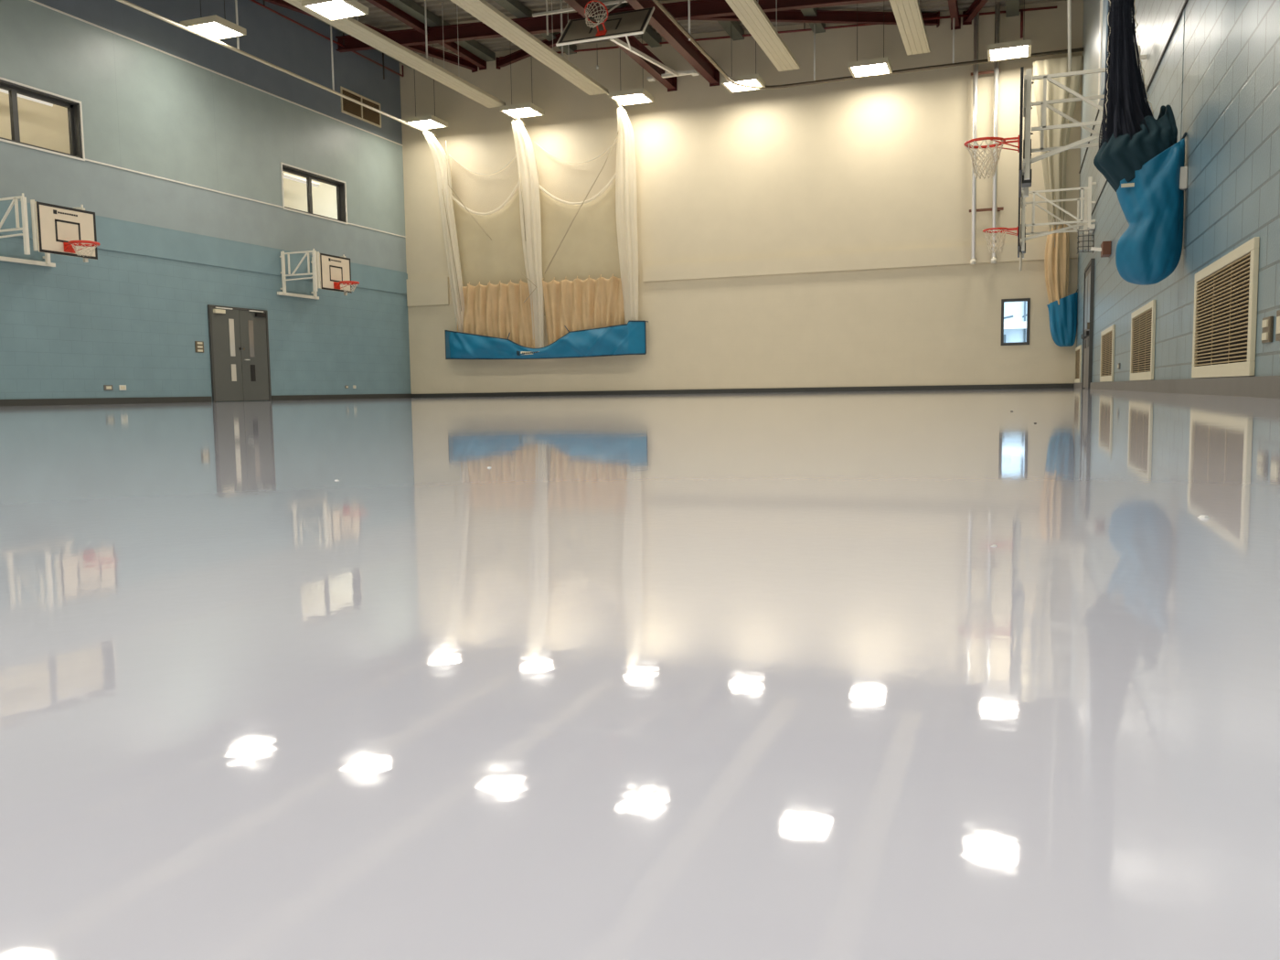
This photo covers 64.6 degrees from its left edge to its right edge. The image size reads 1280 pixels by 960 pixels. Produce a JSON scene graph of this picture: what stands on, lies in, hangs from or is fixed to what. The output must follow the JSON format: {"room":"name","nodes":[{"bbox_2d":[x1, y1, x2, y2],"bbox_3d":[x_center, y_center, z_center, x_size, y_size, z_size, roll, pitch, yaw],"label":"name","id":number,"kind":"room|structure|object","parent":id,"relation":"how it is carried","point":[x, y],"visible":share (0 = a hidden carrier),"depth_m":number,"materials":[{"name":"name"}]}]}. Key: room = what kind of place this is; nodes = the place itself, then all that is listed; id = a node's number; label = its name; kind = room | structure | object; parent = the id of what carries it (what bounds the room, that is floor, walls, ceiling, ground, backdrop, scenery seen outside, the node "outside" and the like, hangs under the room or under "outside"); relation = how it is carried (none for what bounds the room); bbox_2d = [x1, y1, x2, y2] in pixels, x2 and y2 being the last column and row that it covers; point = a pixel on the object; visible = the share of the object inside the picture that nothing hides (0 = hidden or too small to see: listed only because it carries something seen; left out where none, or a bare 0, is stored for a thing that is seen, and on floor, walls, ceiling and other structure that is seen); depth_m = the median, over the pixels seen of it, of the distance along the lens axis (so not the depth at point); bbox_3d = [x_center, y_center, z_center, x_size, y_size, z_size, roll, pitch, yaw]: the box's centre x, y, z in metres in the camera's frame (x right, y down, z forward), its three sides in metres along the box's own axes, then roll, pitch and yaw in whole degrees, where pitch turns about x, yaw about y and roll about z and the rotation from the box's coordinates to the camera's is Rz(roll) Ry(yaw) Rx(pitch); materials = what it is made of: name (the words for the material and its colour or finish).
{"room":"sports hall","nodes":[
{"label":"sports hall","id":0,"kind":"room"},
{"bbox_2d":[0,91,337,219],"bbox_3d":[-10.120,-6.856,24.900,2.550,3.600,20.500,1,5,20],"label":"wall","id":1,"kind":"structure","parent":0,"point":[42,125],"depth_m":21.72,"materials":[{"name":"paint"}]},
{"bbox_2d":[0,88,53,106],"bbox_3d":[-12.100,-7.765,19.714,0.120,0.611,1.500,1,5,20],"label":"tube light","id":2,"kind":"object","parent":1,"relation":"hanging from","point":[1,90],"visible":0.44,"depth_m":19.95,"materials":[{"name":"white paint"}]},
{"bbox_2d":[282,172,306,183],"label":"tube light","id":3,"kind":"object","parent":1,"relation":"hanging from","point":[297,178],"depth_m":27.20,"materials":[{"name":"white paint"}]},
{"bbox_2d":[311,179,319,187],"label":"tube light","id":4,"kind":"object","parent":1,"relation":"hanging from","point":[314,184],"depth_m":28.01,"materials":[{"name":"white paint"}]},
{"bbox_2d":[0,0,411,401],"bbox_3d":[-12.643,-5.865,14.071,0.250,10.000,32.950,1,5,20],"label":"wall","id":5,"kind":"structure","parent":0,"point":[73,328],"depth_m":21.70,"materials":[{"name":"blue paint"}]},
{"bbox_2d":[0,76,85,160],"bbox_3d":[-11.116,-6.509,18.096,0.245,1.100,2.510,1,5,20],"label":"window","id":6,"kind":"structure","parent":5,"relation":"in","point":[74,112],"depth_m":18.62,"materials":[{"name":"white paint"}]},
{"bbox_2d":[0,192,100,266],"bbox_3d":[-10.299,-4.362,17.654,1.707,1.035,1.505,1,5,20],"label":"goal","id":7,"kind":"object","parent":5,"relation":"attached to","point":[61,230],"visible":1,"depth_m":17.53,"materials":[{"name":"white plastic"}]},
{"bbox_2d":[103,384,113,390],"bbox_3d":[-10.424,-1.811,19.864,0.026,0.100,0.200,1,5,20],"label":"wall socket","id":8,"kind":"object","parent":5,"relation":"attached to","point":[106,387],"visible":1,"depth_m":19.85,"materials":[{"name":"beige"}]},
{"bbox_2d":[118,384,126,390],"bbox_3d":[-10.306,-1.840,20.182,0.026,0.100,0.160,1,5,20],"label":"wall socket","id":9,"kind":"object","parent":5,"relation":"attached to","point":[121,387],"visible":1,"depth_m":20.16,"materials":[{"name":"white paint"}]},
{"bbox_2d":[194,341,203,352],"bbox_3d":[-9.600,-2.898,22.046,0.026,0.240,0.246,1,5,20],"label":"light switch","id":10,"kind":"object","parent":5,"relation":"attached to","point":[198,345],"visible":1,"depth_m":22.05,"materials":[{"name":"metal"}]},
{"bbox_2d":[0,200,407,294],"bbox_3d":[-12.487,-4.269,14.162,0.030,0.600,32.950,1,5,20],"label":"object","id":11,"kind":"structure","parent":5,"relation":"attached to","point":[112,235],"depth_m":22.05,"materials":[{"name":"blue paint"}]},
{"bbox_2d":[0,394,411,405],"bbox_3d":[-12.438,-1.042,14.447,0.025,0.120,32.950,1,5,20],"label":"baseboard","id":12,"kind":"structure","parent":5,"relation":"attached to","point":[157,400],"depth_m":20.91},
{"bbox_2d":[28,0,403,146],"bbox_3d":[-12.554,-8.203,13.819,0.020,0.030,32.950,1,5,20],"label":"trim","id":13,"kind":"structure","parent":5,"relation":"attached to","point":[33,1],"depth_m":21.83,"materials":[{"name":"white paint"}]},
{"bbox_2d":[207,304,271,402],"bbox_3d":[-9.125,-2.873,23.212,0.110,2.130,1.860,1,5,20],"label":"door","id":14,"kind":"structure","parent":5,"relation":"in","point":[239,337],"depth_m":23.15,"materials":[{"name":"grey laminate"}]},
{"bbox_2d":[82,158,405,237],"bbox_3d":[-12.513,-5.614,14.046,0.020,0.030,32.950,1,5,20],"label":"trim","id":15,"kind":"structure","parent":5,"relation":"attached to","point":[82,158],"depth_m":22.01,"materials":[{"name":"white paint"}]},
{"bbox_2d":[280,162,347,223],"bbox_3d":[-8.309,-7.218,25.666,0.245,1.100,2.520,1,5,20],"label":"window","id":16,"kind":"structure","parent":5,"relation":"in","point":[341,186],"depth_m":25.77,"materials":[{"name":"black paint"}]},
{"bbox_2d":[277,248,359,299],"bbox_3d":[-7.686,-5.027,24.698,1.707,1.045,1.490,1,5,20],"label":"goal","id":17,"kind":"object","parent":5,"relation":"attached to","point":[333,272],"visible":1,"depth_m":24.43,"materials":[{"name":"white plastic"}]},
{"bbox_2d":[340,85,381,127],"bbox_3d":[-7.523,-10.048,27.342,0.030,0.650,1.760,1,5,20],"label":"air vent","id":18,"kind":"object","parent":5,"relation":"in","point":[350,108],"visible":0.91,"depth_m":27.30,"materials":[{"name":"beige metal"}]},
{"bbox_2d":[262,0,477,72],"bbox_3d":[-6.930,-11.239,25.255,0.200,0.350,7.520,3,6,38],"label":"roof beam","id":19,"kind":"structure","parent":5,"relation":"attached to","point":[433,52],"depth_m":26.88,"materials":[{"name":"red metal"}]},
{"bbox_2d":[335,0,889,52],"bbox_3d":[0.575,-10.749,23.298,17.997,1.240,0.180,1,5,20],"label":"rafter","id":20,"kind":"object","parent":5,"relation":"attached to","point":[698,8],"visible":0.7,"depth_m":24.30,"materials":[{"name":"red metal"}]},
{"bbox_2d":[313,17,411,68],"bbox_3d":[-12.130,-10.402,13.453,0.280,0.200,32.945,1,5,20],"label":"roof purlin","id":21,"kind":"structure","parent":20,"relation":"on","point":[314,17],"depth_m":27.31,"materials":[{"name":"metal"}]},
{"bbox_2d":[382,52,384,79],"bbox_3d":[-6.953,-11.352,27.426,0.038,0.975,0.044,1,5,20],"label":"hanging cable","id":22,"kind":"object","parent":21,"relation":"hanging from","point":[382,52],"visible":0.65,"depth_m":27.42,"materials":[{"name":"black metal"}]},
{"bbox_2d":[385,0,495,61],"bbox_3d":[-9.830,-10.242,12.614,0.280,0.200,32.945,1,5,20],"label":"roof purlin","id":23,"kind":"structure","parent":20,"relation":"on","point":[410,7],"depth_m":25.11,"materials":[{"name":"red painted steel"}]},
{"bbox_2d":[493,0,576,54],"bbox_3d":[-7.530,-10.081,11.776,0.280,0.200,32.945,1,5,20],"label":"roof purlin","id":24,"kind":"structure","parent":20,"relation":"on","point":[517,8],"depth_m":24.30,"materials":[{"name":"grey metal"}]},
{"bbox_2d":[600,0,661,47],"bbox_3d":[-5.277,-9.924,10.956,0.280,0.200,32.945,1,5,20],"label":"roof purlin","id":25,"kind":"structure","parent":20,"relation":"on","point":[650,37],"depth_m":25.62,"materials":[{"name":"metal"}]},
{"bbox_2d":[800,7,825,33],"bbox_3d":[-1.288,-9.646,9.502,0.280,0.200,32.945,1,5,20],"label":"roof purlin","id":26,"kind":"structure","parent":20,"relation":"on","point":[806,12],"depth_m":24.23,"materials":[{"name":"grey metal"}]},
{"bbox_2d":[1005,0,1019,17],"bbox_3d":[2.890,-9.355,7.979,0.280,0.200,32.945,1,5,20],"label":"roof purlin","id":27,"kind":"structure","parent":20,"relation":"on","point":[1012,6],"depth_m":22.86,"materials":[{"name":"grey metal"}]},
{"bbox_2d":[0,387,1279,959],"bbox_3d":[-4.007,-0.782,11.344,18.500,0.120,33.450,1,5,20],"label":"floor","id":28,"kind":"structure","parent":0,"point":[760,676],"depth_m":0.32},
{"bbox_2d":[1198,515,1209,518],"bbox_3d":[0.377,0.025,0.676,0.007,0.002,0.006,-1,5,1],"label":"floor fleck","id":29,"kind":"structure","parent":28,"relation":"on","point":[1200,517],"depth_m":0.68,"materials":[{"name":"white"}]},
{"bbox_2d":[352,0,1067,57],"bbox_3d":[-4.110,-10.066,10.646,18.400,1.080,33.600,1,5,20],"label":"ceiling","id":30,"kind":"structure","parent":0,"point":[377,17],"depth_m":24.88,"materials":[{"name":"grey metal"}]},
{"bbox_2d":[180,0,246,40],"bbox_3d":[-8.557,-10.061,20.197,0.900,2.159,0.840,1,5,20],"label":"ceiling light","id":31,"kind":"object","parent":30,"relation":"hanging from","point":[215,26],"visible":0.76,"depth_m":20.15,"materials":[{"name":"white plastic"}]},
{"bbox_2d":[188,21,241,38],"bbox_3d":[-8.540,-9.006,20.290,0.776,0.001,0.776,1,5,20],"label":"diffuser","id":32,"kind":"object","parent":31,"relation":"attached to","point":[214,30],"depth_m":20.30,"materials":[{"name":"white plastic"}]},
{"bbox_2d":[116,0,436,136],"bbox_3d":[-11.147,-9.355,13.563,0.072,2.306,31.250,1,5,20],"label":"track","id":33,"kind":"object","parent":30,"relation":"hanging from","point":[124,2],"visible":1,"depth_m":21.78,"materials":[{"name":"white metal"}]},
{"bbox_2d":[249,0,403,76],"bbox_3d":[-12.223,-10.342,14.070,0.048,0.514,31.624,1,5,20],"label":"pipe","id":34,"kind":"object","parent":30,"relation":"hanging from","point":[253,1],"visible":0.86,"depth_m":25.31,"materials":[{"name":"metal"}]},
{"bbox_2d":[301,0,368,21],"bbox_3d":[-5.809,-10.015,19.182,0.900,2.159,0.840,1,5,20],"label":"ceiling light","id":35,"kind":"object","parent":30,"relation":"hanging from","point":[331,10],"visible":1,"depth_m":19.25,"materials":[{"name":"white plastic"}]},
{"bbox_2d":[284,0,505,107],"bbox_3d":[-8.982,-9.367,12.267,0.500,1.896,30.330,1,5,20],"label":"panel","id":36,"kind":"object","parent":30,"relation":"hanging from","point":[349,26],"visible":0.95,"depth_m":22.55,"materials":[{"name":"metal"}]},
{"bbox_2d":[402,51,447,129],"bbox_3d":[-5.854,-10.744,27.482,0.900,2.159,0.840,1,5,20],"label":"ceiling light","id":37,"kind":"object","parent":30,"relation":"hanging from","point":[426,122],"visible":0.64,"depth_m":27.43,"materials":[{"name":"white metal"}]},
{"bbox_2d":[409,119,443,128],"bbox_3d":[-5.838,-9.688,27.575,0.776,0.001,0.776,1,5,20],"label":"diffuser","id":38,"kind":"object","parent":37,"relation":"attached to","point":[429,123],"depth_m":27.62,"materials":[{"name":"white plastic"}]},
{"bbox_2d":[424,0,525,126],"bbox_3d":[-8.631,-9.244,12.643,0.272,2.167,31.254,1,5,20],"label":"track","id":39,"kind":"object","parent":30,"relation":"hanging from","point":[425,15],"visible":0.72,"depth_m":23.07,"materials":[{"name":"white metal"}]},
{"bbox_2d":[422,107,638,348],"bbox_3d":[-2.969,-6.508,27.439,6.024,6.102,1.054,1,5,20],"label":"net","id":40,"kind":"object","parent":39,"relation":"hanging from","point":[499,310],"visible":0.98,"depth_m":27.59,"materials":[{"name":"white fabric"}]},
{"bbox_2d":[499,53,544,118],"bbox_3d":[-3.106,-10.698,26.467,0.900,2.159,0.840,1,5,20],"label":"ceiling light","id":41,"kind":"object","parent":30,"relation":"hanging from","point":[528,109],"visible":0.8,"depth_m":26.43,"materials":[{"name":"white plastic"}]},
{"bbox_2d":[503,107,539,117],"bbox_3d":[-3.090,-9.643,26.560,0.776,0.001,0.776,1,5,20],"label":"diffuser","id":42,"kind":"object","parent":41,"relation":"attached to","point":[525,112],"depth_m":26.55,"materials":[{"name":"white plastic"}]},
{"bbox_2d":[450,0,607,95],"bbox_3d":[-6.279,-9.250,11.275,0.500,1.752,30.330,1,5,20],"label":"panel","id":43,"kind":"object","parent":30,"relation":"hanging from","point":[482,10],"visible":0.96,"depth_m":21.75,"materials":[{"name":"metal"}]},
{"bbox_2d":[560,0,627,113],"bbox_3d":[-5.920,-9.126,11.648,0.332,2.021,31.254,1,5,20],"label":"track","id":44,"kind":"object","parent":30,"relation":"hanging from","point":[617,102],"visible":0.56,"depth_m":23.14,"materials":[{"name":"white metal"}]},
{"bbox_2d":[532,0,695,78],"bbox_3d":[-0.591,-9.974,22.356,3.290,2.388,6.147,1,5,20],"label":"goal","id":45,"kind":"object","parent":30,"relation":"hanging from","point":[613,26],"visible":1,"depth_m":20.06,"materials":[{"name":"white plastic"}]},
{"bbox_2d":[608,33,654,106],"bbox_3d":[-0.217,-10.650,25.400,0.900,2.159,0.840,1,5,20],"label":"ceiling light","id":46,"kind":"object","parent":30,"relation":"hanging from","point":[636,96],"visible":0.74,"depth_m":25.36,"materials":[{"name":"white plastic"}]},
{"bbox_2d":[613,94,650,104],"bbox_3d":[-0.201,-9.595,25.493,0.776,0.001,0.776,1,5,20],"label":"diffuser","id":47,"kind":"object","parent":46,"relation":"attached to","point":[635,98],"depth_m":25.53,"materials":[{"name":"white plastic"}]},
{"bbox_2d":[721,41,766,92],"bbox_3d":[2.493,-10.605,24.399,0.900,2.159,0.840,1,5,20],"label":"ceiling light","id":48,"kind":"object","parent":30,"relation":"hanging from","point":[754,80],"visible":0.77,"depth_m":24.32,"materials":[{"name":"white plastic"}]},
{"bbox_2d":[725,79,760,91],"bbox_3d":[2.510,-9.550,24.492,0.776,0.001,0.776,1,5,20],"label":"diffuser","id":49,"kind":"object","parent":48,"relation":"attached to","point":[753,82],"depth_m":24.47,"materials":[{"name":"white plastic"}]},
{"bbox_2d":[725,0,799,71],"bbox_3d":[-1.738,-9.054,9.609,0.500,1.510,30.330,1,5,20],"label":"panel","id":50,"kind":"object","parent":30,"relation":"hanging from","point":[749,12],"visible":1,"depth_m":21.31,"materials":[{"name":"metal"}]},
{"bbox_2d":[499,5,1057,58],"bbox_3d":[2.792,-10.905,25.324,14.153,1.385,0.108,1,5,20],"label":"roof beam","id":51,"kind":"structure","parent":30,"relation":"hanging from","point":[1055,6],"depth_m":24.57,"materials":[{"name":"red metal"}]},
{"bbox_2d":[651,0,1083,88],"bbox_3d":[0.749,-8.964,9.129,7.780,1.798,31.140,1,5,20],"label":"track","id":52,"kind":"object","parent":30,"relation":"hanging from","point":[657,3],"visible":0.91,"depth_m":23.25,"materials":[{"name":"metal"}]},
{"bbox_2d":[1033,55,1083,304],"bbox_3d":[9.433,-6.689,23.019,1.040,5.478,0.489,1,5,20],"label":"curtain","id":53,"kind":"object","parent":52,"relation":"hanging from","point":[1057,250],"visible":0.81,"depth_m":22.90,"materials":[{"name":"beige fabric"}]},
{"bbox_2d":[847,6,892,77],"bbox_3d":[5.316,-10.558,23.356,0.900,2.159,0.840,1,5,20],"label":"ceiling light","id":54,"kind":"object","parent":30,"relation":"hanging from","point":[880,66],"visible":0.95,"depth_m":23.30,"materials":[{"name":"white"}]},
{"bbox_2d":[851,63,888,75],"bbox_3d":[5.333,-9.503,23.449,0.776,0.001,0.776,1,5,20],"label":"diffuser","id":55,"kind":"object","parent":54,"relation":"attached to","point":[877,69],"depth_m":23.47,"materials":[{"name":"white plastic"}]},
{"bbox_2d":[889,0,930,54],"bbox_3d":[1.021,-8.935,8.597,0.500,1.363,30.330,1,5,20],"label":"panel","id":56,"kind":"object","parent":30,"relation":"hanging from","point":[907,13],"visible":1,"depth_m":21.00,"materials":[{"name":"beige metal"}]},
{"bbox_2d":[987,0,1031,61],"bbox_3d":[8.149,-10.511,22.310,0.900,2.159,0.840,1,5,20],"label":"ceiling light","id":57,"kind":"object","parent":30,"relation":"hanging from","point":[1020,48],"visible":1,"depth_m":22.27,"materials":[{"name":"white plastic"}]},
{"bbox_2d":[990,45,1027,60],"bbox_3d":[8.166,-9.456,22.403,0.776,0.001,0.776,1,5,20],"label":"diffuser","id":58,"kind":"object","parent":57,"relation":"attached to","point":[1018,51],"depth_m":22.42,"materials":[{"name":"white plastic"}]},
{"bbox_2d":[1093,0,1177,191],"bbox_3d":[4.130,-5.898,8.281,0.643,6.920,0.428,1,5,16],"label":"net","id":59,"kind":"object","parent":30,"relation":"hanging from","point":[1132,136],"visible":0.97,"depth_m":8.45,"materials":[{"name":"black fabric"}]},
{"bbox_2d":[399,0,1083,394],"bbox_3d":[1.666,-7.175,26.414,18.500,10.000,0.250,1,5,20],"label":"wall","id":60,"kind":"structure","parent":0,"point":[879,163],"depth_m":25.69,"materials":[{"name":"beige paint"}]},
{"bbox_2d":[365,0,486,70],"bbox_3d":[-10.028,-10.112,12.805,0.220,0.320,32.740,1,5,20],"label":"roof beam","id":61,"kind":"structure","parent":60,"relation":"attached to","point":[385,5],"depth_m":25.04,"materials":[{"name":"red metal"}]},
{"bbox_2d":[444,320,648,359],"bbox_3d":[-2.751,-3.794,27.827,6.111,0.942,0.744,1,5,20],"label":"tarpaulin","id":62,"kind":"object","parent":60,"relation":"attached to","point":[629,338],"visible":1,"depth_m":27.29,"materials":[{"name":"blue plastic"}]},
{"bbox_2d":[495,4,631,69],"bbox_3d":[-1.827,-11.248,25.581,0.200,0.410,6.267,-5,7,-41],"label":"roof beam","id":63,"kind":"structure","parent":60,"relation":"attached to","point":[518,55],"depth_m":27.25,"materials":[{"name":"red metal"}]},
{"bbox_2d":[564,0,677,91],"bbox_3d":[-4.894,-8.886,11.015,0.390,0.470,32.740,1,5,20],"label":"roof beam","id":64,"kind":"structure","parent":60,"relation":"attached to","point":[670,83],"depth_m":23.96,"materials":[{"name":"red metal"}]},
{"bbox_2d":[625,0,719,86],"bbox_3d":[-3.825,-8.869,10.620,0.390,0.470,32.740,1,5,20],"label":"roof beam","id":65,"kind":"structure","parent":60,"relation":"attached to","point":[659,21],"depth_m":23.16,"materials":[{"name":"red metal"}]},
{"bbox_2d":[406,238,1078,306],"bbox_3d":[1.653,-5.313,26.419,17.970,0.770,0.075,1,5,20],"label":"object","id":66,"kind":"structure","parent":60,"relation":"attached to","point":[425,291],"depth_m":25.39,"materials":[{"name":"beige paint"}]},
{"bbox_2d":[411,383,1074,397],"bbox_3d":[1.695,-2.337,26.709,18.000,0.110,0.025,1,5,20],"label":"baseboard","id":67,"kind":"structure","parent":60,"relation":"attached to","point":[1061,385],"depth_m":26.16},
{"bbox_2d":[687,9,939,27],"bbox_3d":[3.816,-10.857,23.768,6.476,0.430,0.200,-1,5,-3],"label":"roof beam","id":68,"kind":"structure","parent":60,"relation":"attached to","point":[794,16],"depth_m":23.79,"materials":[{"name":"red metal"}]},
{"bbox_2d":[947,0,960,30],"bbox_3d":[1.752,-9.319,8.509,0.220,0.320,32.740,1,5,20],"label":"roof beam","id":69,"kind":"structure","parent":60,"relation":"attached to","point":[953,5],"depth_m":23.04,"materials":[{"name":"red metal"}]},
{"bbox_2d":[962,0,988,24],"bbox_3d":[7.526,-10.504,20.336,0.200,0.310,6.776,-1,5,2],"label":"roof beam","id":70,"kind":"structure","parent":60,"relation":"attached to","point":[976,5],"depth_m":23.18,"materials":[{"name":"red metal"}]},
{"bbox_2d":[969,2,1003,264],"bbox_3d":[8.104,-8.029,23.642,0.770,5.884,0.312,1,5,20],"label":"pole","id":71,"kind":"object","parent":60,"relation":"attached to","point":[997,70],"visible":0.95,"depth_m":23.54,"materials":[{"name":"silver metal"}]},
{"bbox_2d":[1000,298,1030,345],"bbox_3d":[8.887,-3.737,23.977,0.640,1.090,0.140,1,5,20],"label":"window","id":72,"kind":"structure","parent":60,"relation":"in","point":[1028,300],"depth_m":23.90,"materials":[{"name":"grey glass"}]},
{"bbox_2d":[1076,0,1279,383],"bbox_3d":[4.474,-5.580,7.748,0.250,10.000,32.950,1,5,20],"label":"wall","id":73,"kind":"structure","parent":0,"point":[1231,116],"depth_m":7.75,"materials":[{"name":"blue paint"}]},
{"bbox_2d":[982,176,1096,270],"bbox_3d":[7.500,-4.747,19.147,1.941,1.550,1.806,1,5,20],"label":"goal","id":74,"kind":"object","parent":73,"relation":"attached to","point":[1087,215],"visible":0.95,"depth_m":18.65,"materials":[{"name":"white metal"}]},
{"bbox_2d":[964,0,1146,197],"bbox_3d":[4.862,-6.669,11.916,1.941,6.308,1.806,1,5,20],"label":"goal","id":75,"kind":"object","parent":73,"relation":"attached to","point":[1024,168],"visible":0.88,"depth_m":11.66,"materials":[{"name":"white metal"}]},
{"bbox_2d":[1046,288,1077,346],"bbox_3d":[9.686,-3.714,23.239,0.656,1.300,0.479,1,5,20],"label":"net bag","id":76,"kind":"object","parent":73,"relation":"hanging from","point":[1063,315],"visible":1,"depth_m":23.07,"materials":[{"name":"blue fabric"}]},
{"bbox_2d":[1074,344,1081,383],"bbox_3d":[9.703,-2.555,22.447,0.029,0.793,2.100,1,5,20],"label":"air vent","id":77,"kind":"object","parent":73,"relation":"in","point":[1078,350],"visible":1,"depth_m":22.37,"materials":[{"name":"beige metal"}]},
{"bbox_2d":[1080,258,1094,388],"bbox_3d":[8.495,-2.910,19.259,0.100,2.340,1.970,1,5,20],"label":"door","id":78,"kind":"structure","parent":73,"relation":"in","point":[1087,336],"depth_m":18.91,"materials":[{"name":"grey wood"}]},
{"bbox_2d":[1078,109,1099,173],"bbox_3d":[8.167,-6.519,18.095,0.020,0.025,10.600,1,5,20],"label":"trim","id":79,"kind":"structure","parent":73,"relation":"attached to","point":[1098,110],"depth_m":20.61,"materials":[{"name":"metal"}]},
{"bbox_2d":[1077,229,1111,257],"bbox_3d":[6.919,-3.590,15.363,0.320,0.426,0.701,-3,5,-23],"label":"floodlight","id":80,"kind":"object","parent":73,"relation":"attached to","point":[1085,240],"visible":1,"depth_m":15.43,"materials":[{"name":"white paint"}]},
{"bbox_2d":[1078,233,1091,251],"bbox_3d":[6.846,-3.654,15.571,0.160,0.240,0.130,1,5,20],"label":"lamp","id":81,"kind":"object","parent":80,"relation":"attached to","point":[1085,238],"depth_m":15.51,"materials":[{"name":"white glass"}]},
{"bbox_2d":[1098,0,1108,106],"bbox_3d":[7.560,-8.250,16.445,0.070,3.940,1.200,1,5,20],"label":"trim","id":82,"kind":"structure","parent":73,"relation":"attached to","point":[1104,4],"depth_m":16.60,"materials":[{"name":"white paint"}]},
{"bbox_2d":[1099,324,1115,382],"bbox_3d":[7.037,-1.881,15.260,0.029,0.793,2.130,1,5,20],"label":"air vent","id":83,"kind":"object","parent":73,"relation":"in","point":[1107,336],"visible":1,"depth_m":15.11,"materials":[{"name":"beige metal"}]},
{"bbox_2d":[1078,0,1188,243],"bbox_3d":[7.233,-4.681,15.642,0.016,0.020,15.550,1,5,20],"label":"trim","id":84,"kind":"structure","parent":73,"relation":"attached to","point":[1186,1],"depth_m":9.79,"materials":[{"name":"metal"}]},
{"bbox_2d":[1129,299,1156,380],"bbox_3d":[5.480,-1.488,11.062,0.029,0.793,2.040,1,5,20],"label":"air vent","id":85,"kind":"object","parent":73,"relation":"in","point":[1143,320],"visible":1,"depth_m":10.90,"materials":[{"name":"beige metal"}]},
{"bbox_2d":[1115,132,1186,285],"bbox_3d":[4.299,-2.279,8.556,0.531,1.240,0.446,2,6,32],"label":"net bag","id":86,"kind":"object","parent":73,"relation":"hanging from","point":[1148,251],"visible":0.98,"depth_m":8.41,"materials":[{"name":"blue fabric"}]},
{"bbox_2d":[1073,375,1279,398],"bbox_3d":[4.419,-0.760,8.220,0.030,0.118,32.950,1,5,20],"label":"baseboard","id":87,"kind":"structure","parent":73,"relation":"attached to","point":[1263,386],"depth_m":7.12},
{"bbox_2d":[1178,0,1184,141],"bbox_3d":[4.628,-5.551,8.534,0.004,5.600,0.120,1,5,20],"label":"trim","id":88,"kind":"structure","parent":73,"relation":"attached to","point":[1183,1],"depth_m":8.70,"materials":[{"name":"blue paint"}]},
{"bbox_2d":[1179,166,1187,191],"bbox_3d":[4.500,-2.496,8.413,0.065,0.180,0.170,1,5,20],"label":"wall sensor","id":89,"kind":"object","parent":73,"relation":"attached to","point":[1183,176],"visible":0.7,"depth_m":8.33,"materials":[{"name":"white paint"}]},
{"bbox_2d":[1191,236,1259,378],"bbox_3d":[3.902,-1.089,6.807,0.029,0.793,2.070,1,5,20],"label":"air vent","id":90,"kind":"object","parent":73,"relation":"in","point":[1225,291],"visible":1,"depth_m":6.57,"materials":[{"name":"beige metal"}]},
{"bbox_2d":[1261,316,1273,343],"bbox_3d":[3.437,-0.823,5.554,0.026,0.140,0.180,1,5,20],"label":"wall socket","id":91,"kind":"object","parent":73,"relation":"attached to","point":[1267,325],"visible":1,"depth_m":5.51,"materials":[{"name":"metal"}]},
{"bbox_2d":[1261,319,1268,327],"bbox_3d":[3.428,-0.858,5.554,0.008,0.039,0.108,1,5,20],"label":"socket","id":92,"kind":"object","parent":91,"relation":"attached to","point":[1264,324],"depth_m":5.54,"materials":[{"name":"white plastic"}]},
{"bbox_2d":[1261,331,1268,340],"bbox_3d":[3.429,-0.788,5.560,0.008,0.039,0.108,1,5,20],"label":"socket","id":93,"kind":"object","parent":91,"relation":"attached to","point":[1264,335],"depth_m":5.54,"materials":[{"name":"white plastic"}]},
{"bbox_2d":[1275,309,1279,341],"bbox_3d":[3.328,-0.802,5.258,0.026,0.159,0.086,1,5,20],"label":"wall socket","id":94,"kind":"object","parent":73,"relation":"attached to","point":[1277,333],"visible":1,"depth_m":5.27,"materials":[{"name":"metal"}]},
{"bbox_3d":[-9.836,-4.270,-4.595,18.500,10.000,0.250,1,5,20],"label":"wall","id":95,"kind":"structure","parent":0,"visible":0},
{"bbox_2d":[716,20,744,40],"bbox_3d":[-3.212,-9.780,10.203,0.280,0.200,32.945,1,5,20],"label":"roof purlin","id":96,"kind":"structure","parent":95,"relation":"attached to","point":[734,30],"depth_m":24.93,"materials":[{"name":"grey metal"}]},
{"label":"outside","id":97,"kind":"structure","parent":0,"visible":0},
{"bbox_3d":[14.909,-3.551,40.203,20.000,0.150,33.950,1,5,20],"label":"ground","id":98,"kind":"structure","parent":97,"visible":0},
{"bbox_2d":[1003,301,1027,342],"bbox_3d":[11.472,-5.558,30.808,12.000,5.500,1.530,1,5,20],"label":"outbuilding","id":99,"kind":"structure","parent":98,"relation":"on","point":[1015,313],"depth_m":30.63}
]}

